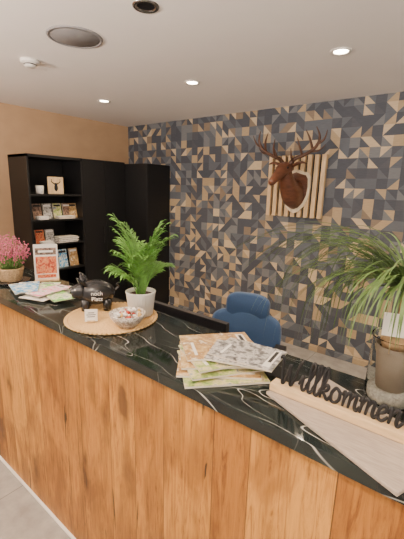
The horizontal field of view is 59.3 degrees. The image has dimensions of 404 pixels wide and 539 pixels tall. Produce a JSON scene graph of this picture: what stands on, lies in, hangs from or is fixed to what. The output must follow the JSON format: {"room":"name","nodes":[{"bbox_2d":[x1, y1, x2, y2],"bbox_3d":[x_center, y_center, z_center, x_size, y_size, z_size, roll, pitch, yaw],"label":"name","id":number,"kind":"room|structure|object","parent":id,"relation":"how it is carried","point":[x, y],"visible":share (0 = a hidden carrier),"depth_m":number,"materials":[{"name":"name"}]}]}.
{"room":"hotel lobby","nodes":[
{"label":"hotel lobby","id":0,"kind":"room"},
{"bbox_2d":[0,102,128,254],"bbox_3d":[-3.001,-0.354,3.044,0.100,2.477,6.000,12,16,37],"label":"wall","id":1,"kind":"structure","parent":0,"point":[22,129],"depth_m":4.16,"materials":[{"name":"beige paint"}]},
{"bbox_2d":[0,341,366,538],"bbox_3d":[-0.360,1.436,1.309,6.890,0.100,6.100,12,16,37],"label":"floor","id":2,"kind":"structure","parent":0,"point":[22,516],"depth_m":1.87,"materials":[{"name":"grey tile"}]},
{"bbox_2d":[7,153,169,303],"bbox_3d":[-1.294,-0.361,4.466,0.828,1.955,1.683,12,16,37],"label":"tall cabinet","id":3,"kind":"object","parent":2,"relation":"on","point":[138,195],"visible":0.57,"depth_m":4.42,"materials":[{"name":"laminate"}]},
{"bbox_2d":[35,185,43,193],"bbox_3d":[-1.775,-0.870,3.876,0.083,0.090,0.104,-1,13,-13],"label":"coffee mug","id":4,"kind":"object","parent":3,"relation":"in","point":[39,189],"visible":0.94,"depth_m":3.85,"materials":[{"name":"white ceramic"}]},
{"bbox_2d":[47,177,63,193],"bbox_3d":[-1.663,-0.955,4.037,0.022,0.190,0.190,12,16,37],"label":"plaque","id":5,"kind":"object","parent":3,"relation":"in","point":[55,184],"visible":0.99,"depth_m":4.03,"materials":[{"name":"brown wood"}]},
{"bbox_2d":[0,268,403,538],"bbox_3d":[0.046,0.753,1.658,4.340,1.100,0.965,12,16,37],"label":"reception counter","id":6,"kind":"object","parent":2,"relation":"on","point":[103,432],"depth_m":1.20,"materials":[{"name":"brown wood"}]},
{"bbox_2d":[0,232,30,285],"bbox_3d":[-1.085,-0.069,2.007,0.215,0.285,0.205,-7,16,-35],"label":"heather","id":7,"kind":"object","parent":6,"relation":"on","point":[11,264],"visible":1,"depth_m":1.98,"materials":[{"name":"pink plant"}]},
{"bbox_2d":[8,281,74,301],"bbox_3d":[-0.808,0.106,1.830,0.287,0.036,0.458,-7,16,-34],"label":"flyers","id":8,"kind":"object","parent":6,"relation":"on","point":[35,290],"visible":0.96,"depth_m":1.77,"materials":[{"name":"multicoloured paper"}]},
{"bbox_2d":[33,244,58,281],"bbox_3d":[-0.907,-0.040,2.065,0.130,0.211,0.060,-3,14,-21],"label":"card stand","id":9,"kind":"object","parent":6,"relation":"on","point":[46,268],"visible":0.99,"depth_m":2.07,"materials":[{"name":"white paper"}]},
{"bbox_2d":[63,302,157,334],"bbox_3d":[-0.385,0.202,1.520,0.389,0.010,0.389,12,16,37],"label":"woven placemat","id":10,"kind":"object","parent":6,"relation":"on","point":[75,320],"visible":0.63,"depth_m":1.45,"materials":[{"name":"wicker"}]},
{"bbox_2d":[85,309,97,322],"bbox_3d":[-0.452,0.186,1.446,0.050,0.050,0.030,-1,13,-11],"label":"card sign","id":11,"kind":"object","parent":10,"relation":"on","point":[91,315],"visible":1,"depth_m":1.44,"materials":[{"name":"white paper"}]},
{"bbox_2d":[69,272,119,311],"bbox_3d":[-0.481,0.099,1.596,0.216,0.158,0.127,0,13,-6],"label":"piggy bank","id":12,"kind":"object","parent":10,"relation":"on","point":[94,291],"visible":1,"depth_m":1.55,"materials":[{"name":"black ceramic"}]},
{"bbox_2d":[109,307,145,328],"bbox_3d":[-0.295,0.187,1.409,0.144,0.077,0.144,12,16,37],"label":"candy bowl","id":13,"kind":"object","parent":10,"relation":"on","point":[124,317],"visible":1,"depth_m":1.38,"materials":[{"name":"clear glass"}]},
{"bbox_2d":[103,214,177,317],"bbox_3d":[-0.256,-0.015,1.495,0.312,0.433,0.329,12,16,37],"label":"palm","id":14,"kind":"object","parent":10,"relation":"on","point":[141,262],"visible":0.98,"depth_m":1.48,"materials":[{"name":"green plant"}]},
{"bbox_2d":[153,300,228,332],"bbox_3d":[-0.103,0.357,1.808,0.540,0.313,0.180,12,16,37],"label":"computer monitor","id":15,"kind":"object","parent":6,"relation":"on","point":[193,317],"visible":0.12,"depth_m":1.73,"materials":[{"name":"black plastic"}]},
{"bbox_2d":[176,332,287,388],"bbox_3d":[0.093,0.276,1.146,0.348,0.058,0.308,1,13,-3],"label":"magazine stack","id":16,"kind":"object","parent":6,"relation":"on","point":[218,359],"visible":1,"depth_m":1.07,"materials":[{"name":"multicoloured paper"}]},
{"bbox_2d":[222,222,403,413],"bbox_3d":[0.465,0.106,1.009,0.924,0.470,0.592,9,15,31],"label":"palm","id":17,"kind":"object","parent":6,"relation":"on","point":[384,379],"visible":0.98,"depth_m":0.91,"materials":[{"name":"green leaf"},{"name":"brown ceramic"},{"name":"bark"}]},
{"bbox_2d":[266,376,403,496],"bbox_3d":[0.361,0.370,0.870,0.210,0.010,0.380,-6,15,-29],"label":"board","id":18,"kind":"object","parent":6,"relation":"on","point":[381,457],"visible":0.7,"depth_m":0.79,"materials":[{"name":"beige wood"}]},
{"bbox_2d":[270,354,403,443],"bbox_3d":[0.350,0.305,0.867,0.388,0.115,0.038,12,16,37],"label":"welcome sign","id":19,"kind":"object","parent":18,"relation":"on","point":[384,427],"visible":1,"depth_m":0.88,"materials":[{"name":"brown wood"}]},
{"bbox_2d":[212,292,286,350],"bbox_3d":[0.229,0.667,2.429,0.640,0.934,0.612,7,14,24],"label":"office chair","id":20,"kind":"object","parent":2,"relation":"on","point":[239,312],"visible":0.22,"depth_m":2.50,"materials":[{"name":"blue fabric"}]},
{"bbox_2d":[0,0,403,126],"bbox_3d":[-0.290,-1.076,0.738,6.890,0.100,6.100,12,16,37],"label":"ceiling","id":21,"kind":"structure","parent":0,"point":[244,55],"depth_m":2.27,"materials":[{"name":"paint"}]},
{"bbox_2d":[20,57,39,68],"bbox_3d":[-1.179,-1.411,2.434,0.124,0.046,0.124,12,16,37],"label":"smoke detector","id":22,"kind":"object","parent":21,"relation":"attached to","point":[32,63],"visible":1,"depth_m":2.40,"materials":[{"name":"white plastic"}]},
{"bbox_2d":[46,25,102,48],"bbox_3d":[-0.727,-1.326,2.033,0.310,0.009,0.310,12,16,37],"label":"ceiling speaker","id":23,"kind":"object","parent":21,"relation":"in","point":[66,35],"depth_m":2.01},
{"bbox_2d":[98,99,110,102],"bbox_3d":[-0.974,-1.676,3.534,0.128,0.006,0.128,12,16,37],"label":"recessed light","id":24,"kind":"object","parent":21,"relation":"in","point":[100,100],"depth_m":3.54,"materials":[{"name":"white plastic"}]},
{"bbox_2d":[132,0,159,13],"bbox_3d":[-0.263,-1.231,1.663,0.128,0.006,0.128,12,16,37],"label":"recessed light","id":25,"kind":"object","parent":21,"relation":"in","point":[143,6],"depth_m":1.66,"materials":[{"name":"black metal"}]},
{"bbox_2d":[184,80,199,84],"bbox_3d":[-0.079,-1.492,2.837,0.128,0.006,0.128,12,16,37],"label":"recessed light","id":26,"kind":"object","parent":21,"relation":"in","point":[189,82],"depth_m":2.83,"materials":[{"name":"white plastic"}]},
{"bbox_2d":[330,47,352,55],"bbox_3d":[0.833,-1.306,2.127,0.128,0.006,0.128,12,16,37],"label":"recessed light","id":27,"kind":"object","parent":21,"relation":"in","point":[340,51],"depth_m":2.13,"materials":[{"name":"white plastic"}]},
{"bbox_2d":[128,91,403,361],"bbox_3d":[1.555,-0.288,3.314,6.890,2.477,0.100,12,16,37],"label":"wall","id":28,"kind":"structure","parent":0,"point":[219,173],"depth_m":3.81,"materials":[{"name":"paper"}]},
{"bbox_2d":[169,303,367,367],"bbox_3d":[1.851,0.974,3.253,5.950,0.060,0.016,12,16,37],"label":"baseboard","id":29,"kind":"structure","parent":28,"relation":"attached to","point":[340,356],"depth_m":3.73,"materials":[{"name":"beige-grey painted wood"}]},
{"bbox_2d":[266,154,327,218],"bbox_3d":[0.946,-0.840,3.599,0.600,0.605,0.054,12,16,37],"label":"wall panel","id":30,"kind":"object","parent":28,"relation":"attached to","point":[316,165],"visible":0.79,"depth_m":3.51,"materials":[{"name":"brown wood"}]},
{"bbox_2d":[253,127,327,212],"bbox_3d":[0.785,-0.913,3.354,0.575,0.766,0.555,1,13,-3],"label":"trophy","id":31,"kind":"object","parent":30,"relation":"attached to","point":[295,185],"visible":1,"depth_m":3.37,"materials":[{"name":"brown wood"}]}
]}

